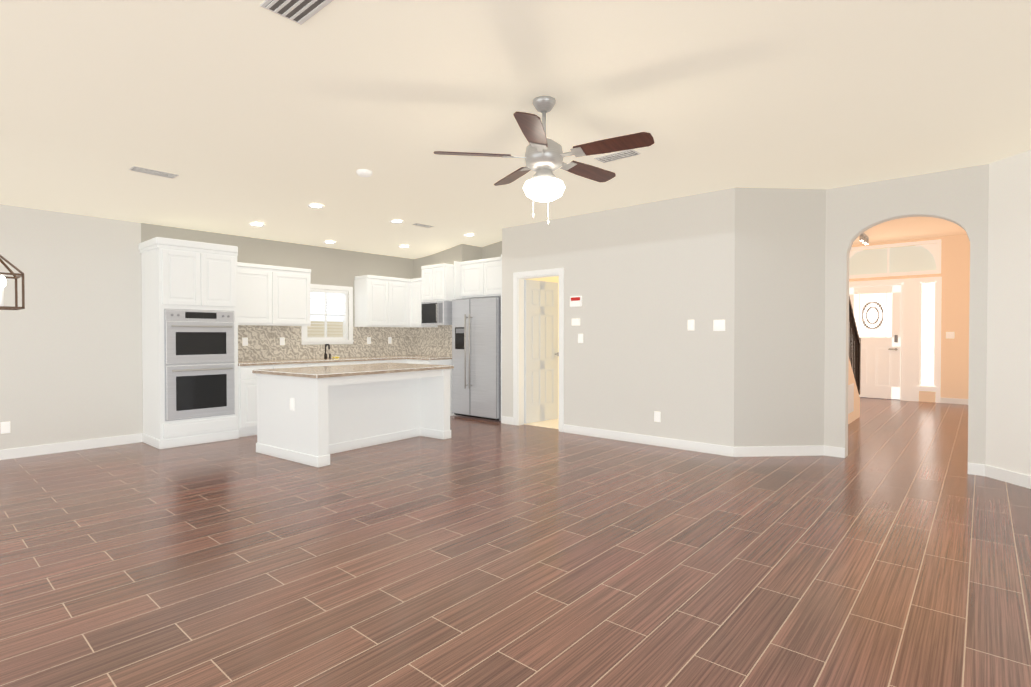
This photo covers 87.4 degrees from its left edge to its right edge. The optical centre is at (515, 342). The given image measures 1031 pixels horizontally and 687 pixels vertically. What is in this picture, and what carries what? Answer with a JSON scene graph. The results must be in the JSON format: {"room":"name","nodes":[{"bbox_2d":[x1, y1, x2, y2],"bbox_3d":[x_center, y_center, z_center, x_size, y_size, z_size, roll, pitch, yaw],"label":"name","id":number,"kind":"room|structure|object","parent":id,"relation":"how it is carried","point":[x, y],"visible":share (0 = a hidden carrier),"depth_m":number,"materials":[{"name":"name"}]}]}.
{"room":"kitchen","nodes":[
{"label":"kitchen","id":0,"kind":"room"},
{"bbox_2d":[0,188,734,449],"bbox_3d":[-0.424,-0.349,2.295,11.340,3.120,10.170,1,1,41],"label":"wall","id":1,"kind":"structure","parent":0,"point":[647,281],"depth_m":6.00,"materials":[{"name":"beige paint"}]},
{"bbox_2d":[1,422,9,433],"bbox_3d":[-5.094,0.852,5.393,0.006,0.114,0.070,1,1,41],"label":"outlet","id":2,"kind":"object","parent":1,"relation":"attached to","point":[5,427],"visible":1,"depth_m":5.39,"materials":[{"name":"white plastic"}]},
{"bbox_2d":[237,262,276,325],"bbox_3d":[-3.465,-0.611,6.984,0.351,0.780,0.597,1,1,41],"label":"upper cabinet","id":3,"kind":"object","parent":1,"relation":"attached to","point":[257,283],"depth_m":6.91,"materials":[{"name":"white paint"}]},
{"bbox_2d":[277,266,310,325],"bbox_3d":[-3.149,-0.616,7.349,0.351,0.780,0.598,1,1,41],"label":"upper cabinet","id":4,"kind":"object","parent":1,"relation":"attached to","point":[293,284],"depth_m":7.27,"materials":[{"name":"white paint"}]},
{"bbox_2d":[301,284,353,344],"bbox_3d":[-2.822,-0.410,8.059,0.145,0.880,0.830,1,1,41],"label":"window","id":5,"kind":"structure","parent":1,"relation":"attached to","point":[329,315],"depth_m":8.11,"materials":[{"name":"white glass"}]},
{"bbox_2d":[354,275,392,329],"bbox_3d":[-2.219,-0.630,8.421,0.351,0.780,0.443,1,1,41],"label":"upper cabinet","id":6,"kind":"object","parent":1,"relation":"attached to","point":[373,295],"depth_m":8.29,"materials":[{"name":"white paint"}]},
{"bbox_2d":[385,278,404,329],"bbox_3d":[-1.988,-0.634,8.687,0.351,0.780,0.489,1,1,41],"label":"upper cabinet","id":7,"kind":"object","parent":1,"relation":"attached to","point":[401,320],"depth_m":8.59,"materials":[{"name":"white paint"}]},
{"bbox_2d":[409,278,440,329],"bbox_3d":[-1.505,-0.635,8.775,0.305,0.780,0.382,1,1,41],"label":"upper cabinet","id":8,"kind":"object","parent":1,"relation":"attached to","point":[414,284],"depth_m":8.69,"materials":[{"name":"white paint"}]},
{"bbox_2d":[421,266,428,301],"bbox_3d":[-1.255,-0.922,8.566,0.341,0.560,0.365,1,1,41],"label":"upper cabinet","id":9,"kind":"object","parent":1,"relation":"attached to","point":[425,269],"depth_m":8.50,"materials":[{"name":"white paint"}]},
{"bbox_2d":[417,298,451,325],"bbox_3d":[-1.188,-0.454,8.491,0.530,0.365,0.399,1,1,41],"label":"microwave","id":10,"kind":"object","parent":1,"relation":"attached to","point":[438,312],"depth_m":8.33,"materials":[{"name":"silver metal"}]},
{"bbox_2d":[429,262,460,301],"bbox_3d":[-1.068,-0.920,8.404,0.274,0.560,0.365,1,1,41],"label":"upper cabinet","id":11,"kind":"object","parent":1,"relation":"attached to","point":[444,279],"depth_m":8.31,"materials":[{"name":"white paint"}]},
{"bbox_2d":[461,259,480,297],"bbox_3d":[-0.482,-0.970,8.403,0.553,0.560,0.495,1,1,41],"label":"upper cabinet","id":12,"kind":"object","parent":1,"relation":"attached to","point":[470,270],"depth_m":8.25,"materials":[{"name":"white paint"}]},
{"bbox_2d":[481,254,501,297],"bbox_3d":[-0.151,-0.966,8.116,0.558,0.560,0.495,1,1,41],"label":"upper cabinet","id":13,"kind":"object","parent":1,"relation":"attached to","point":[491,268],"depth_m":7.97,"materials":[{"name":"white paint"}]},
{"bbox_2d":[0,397,1030,488],"bbox_3d":[1.020,1.123,5.126,9.600,0.100,16.070,1,1,41],"label":"baseboard","id":14,"kind":"structure","parent":1,"relation":"attached to","point":[1014,478],"depth_m":5.62,"materials":[{"name":"white wood"}]},
{"bbox_2d":[513,268,563,431],"bbox_3d":[0.333,0.096,7.213,0.850,2.100,0.136,1,1,41],"label":"door frame","id":15,"kind":"structure","parent":1,"relation":"attached to","point":[518,347],"depth_m":7.40,"materials":[{"name":"white wood"}]},
{"bbox_2d":[524,279,558,423],"bbox_3d":[0.391,0.127,7.708,0.192,2.000,0.676,1,1,41],"label":"pantry door","id":16,"kind":"structure","parent":1,"relation":"in","point":[541,353],"depth_m":7.69,"materials":[{"name":"beige paint"}]},
{"bbox_2d":[570,296,581,306],"bbox_3d":[0.755,-0.511,6.755,0.170,0.130,0.021,1,1,41],"label":"panel","id":17,"kind":"object","parent":1,"relation":"attached to","point":[576,301],"depth_m":6.75,"materials":[{"name":"white plastic"}]},
{"bbox_2d":[572,319,579,325],"bbox_3d":[0.757,-0.252,6.760,0.120,0.085,0.018,1,1,41],"label":"thermostat","id":18,"kind":"object","parent":1,"relation":"attached to","point":[574,321],"depth_m":6.75,"materials":[{"name":"white plastic"}]},
{"bbox_2d":[578,334,582,342],"bbox_3d":[0.809,-0.049,6.722,0.075,0.115,0.009,1,1,41],"label":"light switch","id":19,"kind":"object","parent":1,"relation":"attached to","point":[580,336],"depth_m":6.72,"materials":[{"name":"white plastic"}]},
{"bbox_2d":[654,411,660,421],"bbox_3d":[1.592,0.835,6.058,0.075,0.115,0.006,1,1,41],"label":"outlet","id":20,"kind":"object","parent":1,"relation":"attached to","point":[657,415],"depth_m":6.05,"materials":[{"name":"white plastic"}]},
{"bbox_2d":[688,320,693,329],"bbox_3d":[1.881,-0.184,5.791,0.075,0.115,0.009,1,1,41],"label":"light switch","id":21,"kind":"object","parent":1,"relation":"attached to","point":[690,322],"depth_m":5.79,"materials":[{"name":"white plastic"}]},
{"bbox_2d":[713,320,724,330],"bbox_3d":[2.110,-0.175,5.593,0.120,0.115,0.009,1,1,41],"label":"light switch","id":22,"kind":"object","parent":1,"relation":"attached to","point":[718,325],"depth_m":5.59,"materials":[{"name":"white plastic"}]},
{"bbox_2d":[0,397,1030,686],"bbox_3d":[1.571,1.203,5.000,11.600,0.064,16.600,1,1,41],"label":"floor","id":23,"kind":"structure","parent":0,"point":[892,547],"depth_m":2.92,"materials":[{"name":"brown tile"}]},
{"bbox_2d":[139,237,238,448],"bbox_3d":[-3.806,0.007,6.327,0.707,2.300,0.845,1,1,41],"label":"tall cabinet","id":24,"kind":"object","parent":23,"relation":"on","point":[190,338],"visible":1,"depth_m":6.10,"materials":[{"name":"white paint"}]},
{"bbox_2d":[238,362,280,436],"bbox_3d":[-3.398,0.718,6.857,0.641,0.865,0.468,1,1,41],"label":"base cabinet","id":25,"kind":"object","parent":23,"relation":"on","point":[247,381],"depth_m":6.56,"materials":[{"name":"white paint"}]},
{"bbox_2d":[281,362,312,367],"bbox_3d":[-3.135,0.714,7.160,0.641,0.865,0.566,1,1,41],"label":"base cabinet","id":26,"kind":"object","parent":23,"relation":"on","point":[283,364],"depth_m":6.99,"materials":[{"name":"white paint"}]},
{"bbox_2d":[309,358,344,366],"bbox_3d":[-2.841,0.709,7.500,0.641,0.865,0.566,1,1,41],"label":"base cabinet","id":27,"kind":"object","parent":23,"relation":"on","point":[316,361],"depth_m":7.34,"materials":[{"name":"white paint"}]},
{"bbox_2d":[325,358,368,364],"bbox_3d":[-2.556,0.705,7.829,0.641,0.865,0.536,1,1,41],"label":"base cabinet","id":28,"kind":"object","parent":23,"relation":"on","point":[348,361],"depth_m":7.65,"materials":[{"name":"white paint"}]},
{"bbox_2d":[252,363,453,467],"bbox_3d":[-1.762,0.723,6.111,1.170,0.875,1.860,1,1,36],"label":"kitchen island","id":29,"kind":"object","parent":23,"relation":"on","point":[316,416],"visible":0.98,"depth_m":5.73,"materials":[{"name":"white paint"}]},
{"bbox_2d":[369,358,384,363],"bbox_3d":[-2.301,0.701,8.123,0.641,0.865,0.473,1,1,41],"label":"base cabinet","id":30,"kind":"object","parent":23,"relation":"on","point":[371,360],"depth_m":7.93,"materials":[{"name":"white paint"}]},
{"bbox_2d":[413,358,453,415],"bbox_3d":[-1.183,0.698,8.342,0.338,0.865,0.641,1,1,41],"label":"base cabinet","id":31,"kind":"object","parent":23,"relation":"on","point":[433,361],"depth_m":8.19,"materials":[{"name":"white paint"}]},
{"bbox_2d":[452,297,500,420],"bbox_3d":[-0.424,0.228,8.174,0.940,1.770,0.737,1,1,41],"label":"refrigerator","id":32,"kind":"object","parent":23,"relation":"on","point":[476,357],"visible":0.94,"depth_m":7.90,"materials":[{"name":"silver metal"}]},
{"bbox_2d":[848,359,859,423],"bbox_3d":[3.757,-0.155,7.309,1.092,2.600,3.220,1,1,41],"label":"staircase","id":33,"kind":"structure","parent":23,"relation":"on","point":[853,405],"depth_m":7.70,"materials":[{"name":"paint"}]},
{"bbox_2d":[849,296,860,394],"bbox_3d":[4.154,-0.717,6.970,0.060,3.041,3.200,1,1,41],"label":"stair railing","id":34,"kind":"object","parent":33,"relation":"attached to","point":[855,350],"visible":0.23,"depth_m":7.97,"materials":[{"name":"black metal"}]},
{"bbox_2d":[0,0,1030,258],"bbox_3d":[-0.234,-1.483,2.592,11.220,0.300,10.650,1,1,41],"label":"ceiling","id":35,"kind":"structure","parent":0,"point":[238,116],"depth_m":3.49,"materials":[{"name":"paint"}]},
{"bbox_2d":[0,255,24,309],"bbox_3d":[-3.844,-0.897,3.928,0.354,1.304,0.354,1,1,41],"label":"pendant lantern","id":36,"kind":"object","parent":35,"relation":"hanging from","point":[3,281],"visible":1,"depth_m":3.94,"materials":[{"name":"brown metal"}]},
{"bbox_2d":[129,166,178,178],"bbox_3d":[-3.281,-1.541,4.906,0.160,0.016,0.360,1,1,41],"label":"ceiling vent","id":37,"kind":"object","parent":35,"relation":"in","point":[152,172],"visible":0.96,"depth_m":4.88,"materials":[{"name":"white metal"}]},
{"bbox_2d":[249,223,264,226],"bbox_3d":[-3.155,-1.432,6.585,0.178,0.012,0.178,1,1,41],"label":"recessed light","id":38,"kind":"object","parent":35,"relation":"in","point":[258,224],"visible":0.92,"depth_m":6.56,"materials":[{"name":"white plastic"}]},
{"bbox_2d":[260,0,333,24],"bbox_3d":[-0.959,-1.522,2.404,0.360,0.016,0.200,1,1,41],"label":"ceiling vent","id":39,"kind":"object","parent":35,"relation":"in","point":[300,12],"visible":0.96,"depth_m":2.45,"materials":[{"name":"white metal"}]},
{"bbox_2d":[308,204,323,208],"bbox_3d":[-2.280,-1.554,6.168,0.178,0.012,0.178,1,1,41],"label":"recessed light","id":40,"kind":"object","parent":35,"relation":"in","point":[318,206],"visible":0.96,"depth_m":6.17,"materials":[{"name":"white plastic"}]},
{"bbox_2d":[323,241,335,243],"bbox_3d":[-2.629,-1.413,7.633,0.178,0.012,0.178,1,1,41],"label":"recessed light","id":41,"kind":"object","parent":35,"relation":"in","point":[330,242],"visible":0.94,"depth_m":7.65,"materials":[{"name":"white plastic"}]},
{"bbox_2d":[357,169,371,176],"bbox_3d":[-1.384,-1.545,4.946,0.140,0.038,0.140,1,1,41],"label":"recessed light","id":42,"kind":"object","parent":35,"relation":"attached to","point":[364,173],"visible":1,"depth_m":4.90,"materials":[{"name":"white plastic"}]},
{"bbox_2d":[390,220,403,223],"bbox_3d":[-1.544,-1.565,7.012,0.178,0.012,0.178,1,1,41],"label":"recessed light","id":43,"kind":"object","parent":35,"relation":"in","point":[396,221],"visible":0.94,"depth_m":7.00,"materials":[{"name":"white plastic"}]},
{"bbox_2d":[411,223,433,227],"bbox_3d":[-1.248,-1.571,7.273,0.120,0.016,0.300,1,1,41],"label":"ceiling vent","id":44,"kind":"object","parent":35,"relation":"in","point":[422,225],"visible":1,"depth_m":7.24,"materials":[{"name":"white metal"}]},
{"bbox_2d":[463,234,474,236],"bbox_3d":[-0.685,-1.580,7.972,0.178,0.012,0.178,1,1,41],"label":"recessed light","id":45,"kind":"object","parent":35,"relation":"in","point":[469,235],"visible":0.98,"depth_m":7.99,"materials":[{"name":"white plastic"}]},
{"bbox_2d":[434,96,654,224],"bbox_3d":[0.219,-1.157,3.474,1.345,0.774,1.323,1,1,41],"label":"ceiling fan","id":46,"kind":"object","parent":35,"relation":"hanging from","point":[544,156],"visible":1,"depth_m":3.36,"materials":[{"name":"brown wood"}]},
{"bbox_2d":[594,149,640,162],"bbox_3d":[0.848,-1.550,4.505,0.360,0.016,0.160,1,1,41],"label":"ceiling vent","id":47,"kind":"object","parent":35,"relation":"in","point":[615,156],"visible":0.92,"depth_m":4.48,"materials":[{"name":"white metal"}]},
{"bbox_2d":[527,276,558,414],"bbox_3d":[0.380,-0.315,8.052,0.014,2.900,1.199,1,1,41],"label":"wall","id":48,"kind":"structure","parent":0,"point":[552,279],"depth_m":8.35,"materials":[{"name":"beige paint"}]},
{"bbox_2d":[734,187,825,446],"bbox_3d":[2.704,-0.393,5.588,0.962,3.120,0.120,0,1,-4],"label":"wall","id":49,"kind":"structure","parent":0,"point":[779,337],"depth_m":5.53,"materials":[{"name":"paint"}]},
{"bbox_2d":[824,164,988,464],"bbox_3d":[3.713,-0.388,5.206,1.260,3.120,0.150,1,1,41],"label":"wall","id":50,"kind":"structure","parent":0,"point":[959,197],"depth_m":5.13,"materials":[{"name":"beige paint"}]},
{"bbox_2d":[849,234,969,401],"bbox_3d":[7.331,-0.456,10.348,2.490,3.120,0.120,1,1,41],"label":"wall","id":51,"kind":"structure","parent":0,"point":[954,274],"depth_m":9.77,"materials":[{"name":"paint"}]},
{"bbox_2d":[849,285,900,399],"bbox_3d":[6.994,-0.001,10.584,0.910,2.185,0.105,1,1,41],"label":"front door","id":52,"kind":"structure","parent":51,"relation":"in","point":[877,312],"depth_m":10.52,"materials":[{"name":"paint"}]},
{"bbox_2d":[849,239,953,402],"bbox_3d":[7.269,-0.391,10.376,1.820,2.990,0.160,1,1,41],"label":"door frame","id":53,"kind":"structure","parent":51,"relation":"attached to","point":[921,355],"depth_m":10.13,"materials":[{"name":"paint"}]},
{"bbox_2d":[853,217,966,244],"bbox_3d":[5.322,-1.945,8.026,2.750,0.080,6.250,1,1,41],"label":"ceiling","id":54,"kind":"structure","parent":0,"point":[908,228],"depth_m":9.28,"materials":[{"name":"paint"}]},
{"bbox_2d":[859,233,868,244],"bbox_3d":[6.234,-1.853,9.652,0.070,0.146,0.700,1,1,41],"label":"track light","id":55,"kind":"object","parent":54,"relation":"attached to","point":[864,238],"visible":0.98,"depth_m":9.62,"materials":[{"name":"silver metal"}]},
{"bbox_2d":[985,150,1030,475],"bbox_3d":[4.311,-0.361,3.190,0.120,3.120,3.111,0,1,-4],"label":"wall","id":56,"kind":"structure","parent":0,"point":[1008,412],"depth_m":4.54,"materials":[{"name":"paint"}]}
]}

